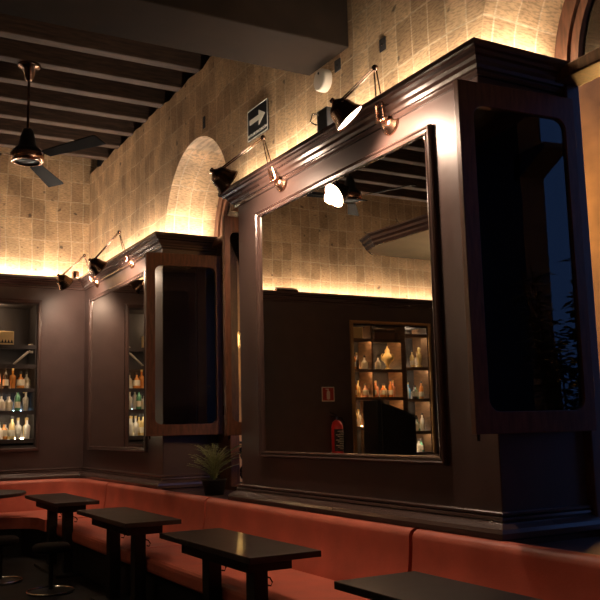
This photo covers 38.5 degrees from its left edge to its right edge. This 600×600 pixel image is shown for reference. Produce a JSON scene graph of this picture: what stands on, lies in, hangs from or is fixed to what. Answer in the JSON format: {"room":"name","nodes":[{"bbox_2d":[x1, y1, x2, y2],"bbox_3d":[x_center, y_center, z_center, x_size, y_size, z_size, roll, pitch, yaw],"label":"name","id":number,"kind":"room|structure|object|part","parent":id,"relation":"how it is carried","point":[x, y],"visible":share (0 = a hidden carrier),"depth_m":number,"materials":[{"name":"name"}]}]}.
{"room":"bar","nodes":[
{"label":"bar","id":0,"kind":"room"},
{"bbox_2d":[0,147,96,469],"bbox_3d":[-6.080,0.342,10.468,8.150,5.540,0.570,3,-10,-29],"label":"wall","id":1,"kind":"structure","parent":0,"point":[44,230],"depth_m":11.73,"materials":[{"name":"brown paint"}]},
{"bbox_2d":[0,298,41,452],"bbox_3d":[-4.465,0.978,11.186,2.040,2.020,0.485,3,-10,-29],"label":"display cabinet","id":2,"kind":"object","parent":1,"relation":"attached to","point":[23,317],"visible":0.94,"depth_m":11.60,"materials":[{"name":"black wood"}]},
{"bbox_2d":[0,422,2,439],"bbox_3d":[-3.952,1.716,11.278,0.103,0.230,0.103,3,-10,-29],"label":"bottle","id":3,"kind":"object","parent":2,"relation":"on","point":[1,430],"visible":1,"depth_m":11.25,"materials":[{"name":"clear glass"}]},
{"bbox_2d":[0,394,4,410],"bbox_3d":[-3.943,1.351,11.342,0.103,0.230,0.103,-9,-11,40],"label":"bottle","id":4,"kind":"object","parent":2,"relation":"on","point":[2,402],"visible":0.98,"depth_m":11.31,"materials":[{"name":"grey"}]},
{"bbox_2d":[1,422,7,438],"bbox_3d":[-3.918,1.728,11.365,0.103,0.230,0.103,3,-10,-29],"label":"bottle","id":5,"kind":"object","parent":2,"relation":"on","point":[5,431],"visible":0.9,"depth_m":11.33,"materials":[{"name":"orange glass"}]},
{"bbox_2d":[3,368,8,387],"bbox_3d":[-3.910,1.027,11.412,0.075,0.300,0.075,3,-10,-29],"label":"bottle","id":6,"kind":"object","parent":2,"relation":"on","point":[5,374],"visible":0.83,"depth_m":11.38,"materials":[{"name":"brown glass"}]},
{"bbox_2d":[0,331,13,344],"bbox_3d":[-3.978,0.517,11.501,0.260,0.190,0.163,3,-10,-29],"label":"tin box","id":7,"kind":"object","parent":2,"relation":"on","point":[6,337],"visible":0.86,"depth_m":11.45,"materials":[{"name":"brown metal"}]},
{"bbox_2d":[5,394,12,410],"bbox_3d":[-3.877,1.365,11.446,0.103,0.230,0.103,1,-9,-19],"label":"bottle","id":8,"kind":"object","parent":2,"relation":"on","point":[8,404],"visible":0.92,"depth_m":11.40,"materials":[{"name":"grey"}]},
{"bbox_2d":[9,416,14,438],"bbox_3d":[-3.807,1.690,11.364,0.075,0.300,0.075,3,-10,-29],"label":"bottle","id":9,"kind":"object","parent":2,"relation":"on","point":[12,425],"visible":0.95,"depth_m":11.33,"materials":[{"name":"glass"}]},
{"bbox_2d":[9,368,15,387],"bbox_3d":[-3.849,1.051,11.513,0.088,0.280,0.088,3,-10,-29],"label":"bottle","id":10,"kind":"object","parent":2,"relation":"on","point":[12,377],"visible":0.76,"depth_m":11.48,"materials":[{"name":"orange glass"}]},
{"bbox_3d":[-4.575,1.010,11.382,1.930,1.910,0.030,3,-10,-29],"label":"panel","id":11,"kind":"part","parent":2,"relation":"part of","materials":[{"name":"black wood"}]},
{"bbox_2d":[0,439,32,443],"bbox_3d":[-4.447,1.841,11.066,1.890,0.052,0.410,3,-10,-29],"label":"shelf","id":12,"kind":"object","parent":2,"relation":"attached to","point":[5,441],"depth_m":11.26,"materials":[{"name":"black wood"}]},
{"bbox_3d":[-4.443,1.909,11.052,1.890,0.030,0.420,3,-10,-29],"label":"panel","id":13,"kind":"part","parent":2,"relation":"part of","materials":[{"name":"black wood"}]},
{"bbox_2d":[0,411,33,414],"bbox_3d":[-4.456,1.475,11.120,1.890,0.052,0.410,3,-10,-29],"label":"shelf","id":14,"kind":"object","parent":2,"relation":"attached to","point":[1,412],"depth_m":11.29,"materials":[{"name":"black wood"}]},
{"bbox_2d":[0,388,33,391],"bbox_3d":[-4.463,1.183,11.162,1.890,0.052,0.410,3,-10,-29],"label":"shelf","id":15,"kind":"object","parent":2,"relation":"attached to","point":[1,389],"depth_m":11.34,"materials":[{"name":"black wood"}]},
{"bbox_2d":[0,364,34,368],"bbox_3d":[-4.471,0.872,11.208,1.890,0.052,0.410,3,-10,-29],"label":"shelf","id":16,"kind":"object","parent":2,"relation":"attached to","point":[2,366],"depth_m":11.40,"materials":[{"name":"black wood"}]},
{"bbox_2d":[0,344,34,349],"bbox_3d":[-4.477,0.615,11.246,1.890,0.052,0.410,3,-10,-29],"label":"shelf","id":17,"kind":"object","parent":2,"relation":"attached to","point":[16,346],"depth_m":11.45,"materials":[{"name":"black wood"}]},
{"bbox_2d":[15,392,20,410],"bbox_3d":[-3.761,1.327,11.448,0.075,0.300,0.075,3,-10,-29],"label":"bottle","id":18,"kind":"object","parent":2,"relation":"on","point":[17,397],"visible":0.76,"depth_m":11.42,"materials":[{"name":"green glass"}]},
{"bbox_3d":[-4.489,0.044,11.325,1.890,0.020,0.420,3,-10,-29],"label":"panel","id":19,"kind":"part","parent":2,"relation":"part of","materials":[{"name":"black wood"}]},
{"bbox_2d":[15,418,21,438],"bbox_3d":[-3.758,1.713,11.457,0.088,0.280,0.088,3,-10,-29],"label":"bottle","id":20,"kind":"object","parent":2,"relation":"on","point":[18,427],"visible":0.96,"depth_m":11.42,"materials":[{"name":"clear glass"}]},
{"bbox_2d":[17,371,24,387],"bbox_3d":[-3.739,1.072,11.501,0.103,0.230,0.103,-4,-9,19],"label":"bottle","id":21,"kind":"object","parent":2,"relation":"on","point":[20,381],"visible":0.92,"depth_m":11.46,"materials":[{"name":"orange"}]},
{"bbox_2d":[21,392,24,410],"bbox_3d":[-3.751,1.369,11.668,0.088,0.280,0.088,3,-10,-29],"label":"bottle","id":22,"kind":"object","parent":2,"relation":"on","point":[23,392],"visible":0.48,"depth_m":11.63,"materials":[{"name":"clear glass"}]},
{"bbox_2d":[23,392,28,410],"bbox_3d":[-3.688,1.351,11.555,0.088,0.280,0.088,3,-9,-28],"label":"bottle","id":23,"kind":"object","parent":2,"relation":"on","point":[25,399],"visible":0.92,"depth_m":11.52,"materials":[{"name":"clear glass"}]},
{"bbox_2d":[24,418,29,438],"bbox_3d":[-3.640,1.709,11.455,0.088,0.280,0.088,-1,-8,-2],"label":"bottle","id":24,"kind":"object","parent":2,"relation":"on","point":[27,426],"visible":1,"depth_m":11.42,"materials":[{"name":"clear glass"}]},
{"bbox_2d":[24,372,30,387],"bbox_3d":[-3.690,1.084,11.597,0.103,0.230,0.103,-3,-9,12],"label":"bottle","id":25,"kind":"object","parent":2,"relation":"on","point":[27,380],"visible":0.73,"depth_m":11.56,"materials":[{"name":"grey"}]},
{"bbox_3d":[-3.632,1.026,11.651,0.020,1.910,0.420,3,-10,-29],"label":"panel","id":26,"kind":"part","parent":2,"relation":"part of","materials":[{"name":"black wood"}]},
{"bbox_2d":[0,555,105,599],"bbox_3d":[-2.559,2.162,4.035,8.450,0.100,14.650,3,-10,-29],"label":"floor","id":27,"kind":"structure","parent":0,"point":[22,566],"depth_m":8.28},
{"bbox_2d":[0,535,22,585],"bbox_3d":[-2.942,2.546,8.434,0.434,0.435,0.434,3,-10,-29],"label":"stool","id":28,"kind":"object","parent":27,"relation":"on","point":[5,540],"visible":1,"depth_m":8.40,"materials":[{"name":"black paint"}]},
{"bbox_3d":[-2.947,2.368,8.460,0.340,0.075,0.340,3,-10,-29],"label":"seat","id":29,"kind":"part","parent":28,"relation":"part of","materials":[{"name":"black leather"}]},
{"bbox_2d":[0,490,25,497],"bbox_3d":[-3.833,2.649,10.071,1.170,0.750,1.170,3,-10,-29],"label":"round table","id":30,"kind":"object","parent":27,"relation":"on","point":[3,493],"visible":1,"depth_m":10.03,"materials":[{"name":"black paint"}]},
{"bbox_2d":[26,542,74,596],"bbox_3d":[-2.271,2.442,7.832,0.434,0.435,0.434,3,-10,-29],"label":"stool","id":31,"kind":"object","parent":27,"relation":"on","point":[50,548],"visible":1,"depth_m":7.76,"materials":[{"name":"black metal"}]},
{"bbox_3d":[-2.275,2.264,7.858,0.340,0.075,0.340,3,-10,-29],"label":"seat","id":32,"kind":"part","parent":31,"relation":"part of","materials":[{"name":"black leather"}]},
{"bbox_2d":[0,478,109,556],"bbox_3d":[-4.199,2.595,9.938,3.745,0.834,1.499,3,-10,-29],"label":"bench","id":33,"kind":"object","parent":27,"relation":"on","point":[20,517],"visible":0.61,"depth_m":10.62,"materials":[{"name":"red leather"}]},
{"bbox_3d":[-4.226,2.614,9.835,3.601,0.130,1.354,3,-10,-29],"label":"seat","id":34,"kind":"part","parent":33,"relation":"part of","materials":[{"name":"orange leather"}]},
{"bbox_3d":[-4.203,2.448,9.960,3.745,0.535,1.497,3,-10,-29],"label":"backrest","id":35,"kind":"part","parent":33,"relation":"part of","materials":[{"name":"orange leather"}]},
{"bbox_2d":[25,493,98,578],"bbox_3d":[-2.539,2.470,9.067,0.445,0.750,1.400,3,-10,-29],"label":"bar table","id":36,"kind":"object","parent":27,"relation":"on","point":[66,504],"visible":0.94,"depth_m":8.77,"materials":[{"name":"black paint"}]},
{"bbox_3d":[-2.699,2.558,9.346,0.090,0.605,0.110,3,-10,-29],"label":"leg","id":37,"kind":"part","parent":36,"relation":"part of","materials":[{"name":"black paint"}]},
{"bbox_3d":[-2.378,2.466,8.776,0.090,0.605,0.110,3,-10,-29],"label":"leg","id":38,"kind":"part","parent":36,"relation":"part of","materials":[{"name":"black paint"}]},
{"bbox_2d":[46,482,210,595],"bbox_3d":[-1.818,2.354,8.692,0.815,0.834,2.976,3,-10,-29],"label":"bench","id":39,"kind":"object","parent":27,"relation":"on","point":[89,540],"visible":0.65,"depth_m":8.31,"materials":[{"name":"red leather"}]},
{"bbox_3d":[-1.881,2.383,8.652,0.670,0.130,2.968,3,-10,-29],"label":"seat","id":40,"kind":"part","parent":39,"relation":"part of","materials":[{"name":"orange leather"}]},
{"bbox_3d":[-1.538,2.222,8.871,0.165,0.535,2.964,3,-10,-29],"label":"backrest","id":41,"kind":"part","parent":39,"relation":"part of","materials":[{"name":"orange leather"}]},
{"bbox_2d":[77,507,180,599],"bbox_3d":[-1.441,2.152,7.083,0.445,0.750,1.400,3,-10,-29],"label":"bar table","id":42,"kind":"object","parent":27,"relation":"on","point":[135,523],"visible":1,"depth_m":6.86,"materials":[{"name":"black paint"}]},
{"bbox_3d":[-1.601,2.240,7.361,0.090,0.605,0.110,3,-10,-29],"label":"leg","id":43,"kind":"part","parent":42,"relation":"part of","materials":[{"name":"black paint"}]},
{"bbox_3d":[-1.280,2.148,6.792,0.090,0.605,0.110,3,-10,-29],"label":"leg","id":44,"kind":"part","parent":42,"relation":"part of","materials":[{"name":"black paint"}]},
{"bbox_2d":[159,528,320,599],"bbox_3d":[-0.406,1.857,5.245,0.445,0.750,1.400,3,-10,-29],"label":"bar table","id":45,"kind":"object","parent":27,"relation":"on","point":[255,556],"visible":1,"depth_m":5.05,"materials":[{"name":"black paint"}]},
{"bbox_3d":[-0.565,1.944,5.524,0.090,0.605,0.110,3,-10,-29],"label":"leg","id":46,"kind":"part","parent":45,"relation":"part of","materials":[{"name":"black paint"}]},
{"bbox_3d":[-0.244,1.853,4.954,0.090,0.605,0.110,3,-10,-29],"label":"leg","id":47,"kind":"part","parent":45,"relation":"part of","materials":[{"name":"black paint"}]},
{"bbox_2d":[130,497,416,599],"bbox_3d":[-0.350,1.935,6.087,0.815,0.834,3.016,3,-10,-29],"label":"bench","id":48,"kind":"object","parent":27,"relation":"on","point":[350,548],"visible":0.74,"depth_m":5.80,"materials":[{"name":"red leather"}]},
{"bbox_3d":[-0.413,1.964,6.047,0.670,0.130,3.008,3,-10,-29],"label":"seat","id":49,"kind":"part","parent":48,"relation":"part of","materials":[{"name":"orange leather"}]},
{"bbox_3d":[-0.070,1.804,6.266,0.165,0.535,3.004,3,-10,-29],"label":"backrest","id":50,"kind":"part","parent":48,"relation":"part of","materials":[{"name":"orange leather"}]},
{"bbox_2d":[334,571,542,599],"bbox_3d":[0.695,1.544,3.296,0.445,0.750,1.400,3,-10,-29],"label":"bar table","id":51,"kind":"object","parent":27,"relation":"on","point":[412,585],"visible":1,"depth_m":3.63,"materials":[{"name":"black paint"}]},
{"bbox_2d":[412,529,599,599],"bbox_3d":[1.123,1.515,3.472,0.815,0.834,2.996,3,-10,-29],"label":"bench","id":52,"kind":"object","parent":27,"relation":"on","point":[545,573],"visible":0.88,"depth_m":4.26,"materials":[{"name":"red leather"}]},
{"bbox_2d":[0,0,348,160],"bbox_3d":[-2.680,-2.732,4.753,8.450,1.485,14.650,3,-10,-29],"label":"ceiling","id":53,"kind":"structure","parent":0,"point":[107,66],"depth_m":8.08,"materials":[{"name":"black wood"}]},
{"bbox_2d":[0,60,105,186],"bbox_3d":[-2.864,-1.853,8.370,1.518,1.005,1.741,3,-10,-29],"label":"ceiling fan","id":54,"kind":"object","parent":53,"relation":"hanging from","point":[26,153],"visible":1,"depth_m":8.37,"materials":[{"name":"brown metal"}]},
{"bbox_3d":[-2.682,-1.864,8.478,0.026,0.660,0.025,3,-10,-29],"label":"down rod","id":55,"kind":"part","parent":54,"relation":"part of","materials":[{"name":"brown metal"}]},
{"bbox_3d":[-2.648,-1.302,9.005,0.167,0.049,0.727,-1,-8,-1],"label":"blade","id":56,"kind":"part","parent":54,"relation":"part of","materials":[{"name":"black"}]},
{"bbox_3d":[-2.158,-1.448,8.092,0.727,0.049,0.167,-6,-9,28],"label":"blade","id":57,"kind":"part","parent":54,"relation":"part of","materials":[{"name":"black"}]},
{"bbox_2d":[0,0,599,554],"bbox_3d":[-2.696,-0.623,4.463,8.150,5.540,14.550,3,-10,-29],"label":"wall","id":58,"kind":"structure","parent":0,"point":[157,188],"depth_m":6.29,"materials":[{"name":"paint"}]},
{"bbox_2d":[72,271,78,277],"bbox_3d":[-3.099,-0.342,11.863,0.094,0.105,0.094,3,-10,-29],"label":"spotlight","id":59,"kind":"object","parent":58,"relation":"on","point":[75,274],"visible":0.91,"depth_m":11.82,"materials":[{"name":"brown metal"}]},
{"bbox_2d":[53,254,99,290],"bbox_3d":[-2.893,-0.362,11.208,0.634,0.533,0.256,6,-11,-40],"label":"lamp","id":60,"kind":"object","parent":58,"relation":"attached to","point":[63,281],"visible":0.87,"depth_m":10.99,"materials":[{"name":"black metal"}]},
{"bbox_3d":[-3.035,-0.221,11.049,0.216,0.214,0.214,3,-10,-29],"label":"lamp shade","id":61,"kind":"part","parent":60,"relation":"part of","materials":[{"name":"brown metal"}]},
{"bbox_3d":[-2.949,-0.455,11.190,0.011,0.336,0.361,-7,-10,35],"label":"arm","id":62,"kind":"part","parent":60,"relation":"part of","materials":[{"name":"brown metal"}]},
{"bbox_3d":[-5.180,-0.595,8.921,8.130,0.149,3.234,3,-10,-29],"label":"cornice","id":63,"kind":"part","parent":58,"relation":"part of","materials":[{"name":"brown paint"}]},
{"bbox_3d":[-5.128,1.945,8.567,8.130,0.170,3.192,3,-10,-29],"label":"plinth moulding","id":64,"kind":"part","parent":58,"relation":"part of","materials":[{"name":"grey paint"}]},
{"bbox_2d":[88,230,134,276],"bbox_3d":[-2.206,-0.537,10.011,0.552,0.568,0.274,3,-10,-29],"label":"lamp","id":65,"kind":"object","parent":58,"relation":"attached to","point":[96,265],"visible":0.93,"depth_m":9.84,"materials":[{"name":"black metal"}]},
{"bbox_3d":[-2.317,-0.372,9.897,0.214,0.214,0.213,-2,-8,4],"label":"lamp shade","id":66,"kind":"part","parent":65,"relation":"part of","materials":[{"name":"brown metal"}]},
{"bbox_3d":[-2.238,-0.636,9.968,0.288,0.365,0.011,3,-10,-29],"label":"arm","id":67,"kind":"part","parent":65,"relation":"part of","materials":[{"name":"brown metal"}]},
{"bbox_3d":[-2.064,-0.630,10.094,0.077,0.326,0.168,-5,-9,22],"label":"arm","id":68,"kind":"part","parent":65,"relation":"part of","materials":[{"name":"brown metal"}]},
{"bbox_2d":[87,271,146,451],"bbox_3d":[-2.263,0.821,10.507,0.035,2.023,2.300,3,-10,-29],"label":"wall mirror","id":69,"kind":"object","parent":58,"relation":"attached to","point":[116,344],"visible":0.89,"depth_m":10.44,"materials":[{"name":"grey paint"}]},
{"bbox_3d":[0.635,-2.972,6.584,0.510,0.440,14.320,3,-10,-29],"label":"wall plate","id":70,"kind":"part","parent":58,"relation":"part of","materials":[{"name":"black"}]},
{"bbox_2d":[189,443,241,495],"bbox_3d":[-0.840,1.646,8.370,0.582,0.495,0.808,3,-10,-29],"label":"potted fern","id":71,"kind":"object","parent":58,"relation":"on","point":[215,486],"visible":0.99,"depth_m":8.30,"materials":[{"name":"green plant"}]},
{"bbox_2d":[201,478,226,495],"bbox_3d":[-0.833,1.816,8.337,0.250,0.150,0.250,3,-10,-29],"label":"pot","id":72,"kind":"object","parent":71,"relation":"attached to","point":[214,486],"depth_m":8.25,"materials":[{"name":"black ceramic"}]},
{"bbox_2d":[212,197,239,489],"bbox_3d":[-0.522,0.175,8.802,0.190,3.635,1.785,3,-10,-29],"label":"window","id":73,"kind":"structure","parent":58,"relation":"in","point":[232,474],"depth_m":9.19,"materials":[{"name":"brown wood"}]},
{"bbox_2d":[145,252,223,439],"bbox_3d":[-1.219,0.479,9.119,0.851,1.960,0.061,2,-9,-24],"label":"casement leaf","id":74,"kind":"object","parent":73,"relation":"attached to","point":[153,260],"visible":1,"depth_m":9.07,"materials":[{"name":"brown wood"}]},
{"bbox_3d":[-0.530,-1.189,9.049,0.080,0.865,1.730,3,-10,-29],"label":"arch trim","id":75,"kind":"part","parent":73,"relation":"part of","materials":[{"name":"brown wood"}]},
{"bbox_2d":[222,216,241,439],"bbox_3d":[-0.343,0.247,7.688,0.764,1.960,0.061,4,-10,-33],"label":"casement leaf","id":76,"kind":"object","parent":73,"relation":"attached to","point":[230,225],"visible":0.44,"depth_m":7.49,"materials":[{"name":"brown wood"}]},
{"bbox_3d":[-0.353,0.238,7.673,0.630,1.685,0.006,4,-10,-33],"label":"glass pane","id":77,"kind":"part","parent":76,"relation":"part of","materials":[{"name":"black glass"}]},
{"bbox_3d":[-0.519,-1.126,9.044,0.004,0.740,1.480,3,-10,-29],"label":"fanlight pane","id":78,"kind":"part","parent":73,"relation":"part of","materials":[{"name":"clear glass"}]},
{"bbox_2d":[240,441,241,483],"bbox_3d":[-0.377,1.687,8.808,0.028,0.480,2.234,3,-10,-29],"label":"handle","id":79,"kind":"structure","parent":73,"relation":"attached to","point":[240,441],"depth_m":9.25,"materials":[{"name":"black metal"}]},
{"bbox_2d":[209,135,286,194],"bbox_3d":[-0.428,-1.052,6.766,0.640,0.518,0.288,3,-10,-29],"label":"lamp","id":80,"kind":"object","parent":58,"relation":"attached to","point":[222,177],"visible":0.96,"depth_m":6.60,"materials":[{"name":"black metal"}]},
{"bbox_3d":[-0.571,-0.915,6.630,0.213,0.214,0.214,-4,-9,17],"label":"lamp shade","id":81,"kind":"part","parent":80,"relation":"part of","materials":[{"name":"brown metal"}]},
{"bbox_3d":[-0.453,-1.147,6.718,0.368,0.327,0.011,3,-9,-25],"label":"arm","id":82,"kind":"part","parent":80,"relation":"part of","materials":[{"name":"brown metal"}]},
{"bbox_3d":[-0.236,-1.123,6.846,0.079,0.323,0.164,-5,-9,25],"label":"arm","id":83,"kind":"part","parent":80,"relation":"part of","materials":[{"name":"brown metal"}]},
{"bbox_2d":[247,98,268,142],"bbox_3d":[-0.368,-1.565,7.496,0.014,0.280,0.390,3,-10,-29],"label":"route sign","id":84,"kind":"object","parent":58,"relation":"attached to","point":[257,117],"visible":1,"depth_m":7.48,"materials":[{"name":"black"}]},
{"bbox_2d":[310,106,333,131],"bbox_3d":[0.163,-1.287,6.196,0.121,0.170,0.177,3,-10,-29],"label":"speaker","id":85,"kind":"object","parent":58,"relation":"on","point":[324,119],"visible":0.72,"depth_m":6.15,"materials":[{"name":"black paint"}]},
{"bbox_2d":[314,68,331,92],"bbox_3d":[0.168,-1.656,6.480,0.075,0.176,0.176,3,-10,-29],"label":"sensor","id":86,"kind":"object","parent":58,"relation":"attached to","point":[322,79],"visible":1,"depth_m":6.43,"materials":[{"name":"beige plastic"}]},
{"bbox_2d":[334,58,340,72],"bbox_3d":[0.277,-1.738,6.358,0.011,0.090,0.080,3,-10,-29],"label":"blank plate","id":87,"kind":"object","parent":58,"relation":"attached to","point":[337,64],"visible":1,"depth_m":6.35,"materials":[{"name":"black plastic"}]},
{"bbox_2d":[255,124,448,465],"bbox_3d":[0.233,0.104,6.077,0.035,2.033,2.380,3,-10,-29],"label":"wall mirror","id":88,"kind":"object","parent":58,"relation":"attached to","point":[350,359],"visible":1,"depth_m":5.83,"materials":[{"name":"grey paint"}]},
{"bbox_2d":[330,64,398,135],"bbox_3d":[0.394,-1.264,5.480,0.470,0.442,0.288,3,-10,-29],"label":"lamp","id":89,"kind":"object","parent":58,"relation":"attached to","point":[343,111],"visible":0.95,"depth_m":5.42,"materials":[{"name":"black metal"}]},
{"bbox_3d":[0.302,-1.164,5.371,0.214,0.218,0.218,3,-10,-29],"label":"lamp shade","id":90,"kind":"part","parent":89,"relation":"part of","materials":[{"name":"brown metal"}]},
{"bbox_3d":[0.370,-1.365,5.420,0.225,0.241,0.011,0,-8,-6],"label":"arm","id":91,"kind":"part","parent":89,"relation":"part of","materials":[{"name":"brown metal"}]},
{"bbox_3d":[0.513,-1.316,5.515,0.062,0.296,0.212,-3,-8,9],"label":"arm","id":92,"kind":"part","parent":89,"relation":"part of","materials":[{"name":"brown metal"}]},
{"bbox_2d":[379,36,385,52],"bbox_3d":[0.561,-1.739,5.846,0.011,0.090,0.070,3,-10,-29],"label":"blank plate","id":93,"kind":"object","parent":58,"relation":"attached to","point":[382,42],"visible":1,"depth_m":5.84,"materials":[{"name":"black plastic"}]},
{"bbox_3d":[0.456,-1.106,6.380,0.794,0.149,3.468,3,-10,-29],"label":"cornice","id":94,"kind":"part","parent":58,"relation":"part of","materials":[{"name":"grey paint"}]},
{"bbox_3d":[0.537,1.431,6.018,0.752,0.170,3.384,3,-10,-29],"label":"plinth moulding","id":95,"kind":"part","parent":58,"relation":"part of","materials":[{"name":"grey paint"}]},
{"bbox_2d":[555,0,599,516],"bbox_3d":[2.001,-0.544,4.324,0.190,3.635,1.785,3,-10,-29],"label":"window","id":96,"kind":"structure","parent":58,"relation":"in","point":[578,31],"depth_m":5.03,"materials":[{"name":"brown wood"}]},
{"bbox_2d":[453,79,596,440],"bbox_3d":[1.250,-0.222,4.756,0.830,1.960,0.061,2,-9,-24],"label":"casement leaf","id":97,"kind":"object","parent":96,"relation":"attached to","point":[530,367],"visible":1,"depth_m":4.74,"materials":[{"name":"brown wood"}]},
{"bbox_3d":[1.256,-0.231,4.751,0.656,1.685,0.006,2,-9,-24],"label":"glass pane","id":98,"kind":"part","parent":97,"relation":"part of","materials":[{"name":"black glass"}]},
{"bbox_3d":[1.994,-1.908,4.571,0.080,0.865,1.730,3,-10,-29],"label":"arch trim","id":99,"kind":"part","parent":96,"relation":"part of","materials":[{"name":"brown wood"}]},
{"bbox_3d":[2.004,-1.846,4.566,0.004,0.740,1.480,3,-10,-29],"label":"fanlight pane","id":100,"kind":"part","parent":96,"relation":"part of","materials":[{"name":"clear glass"}]},
{"label":"outside","id":101,"kind":"structure","parent":0,"visible":0},
{"bbox_3d":[15.633,3.754,16.898,35.950,0.200,75.000,3,-10,-29],"label":"floor","id":102,"kind":"structure","parent":101,"visible":0},
{"bbox_2d":[237,77,599,481],"bbox_3d":[1.810,-0.229,18.442,4.000,8.800,20.400,3,-10,-29],"label":"building","id":103,"kind":"structure","parent":102,"relation":"on","point":[589,92],"depth_m":12.27,"materials":[{"name":"beige"}]}
]}

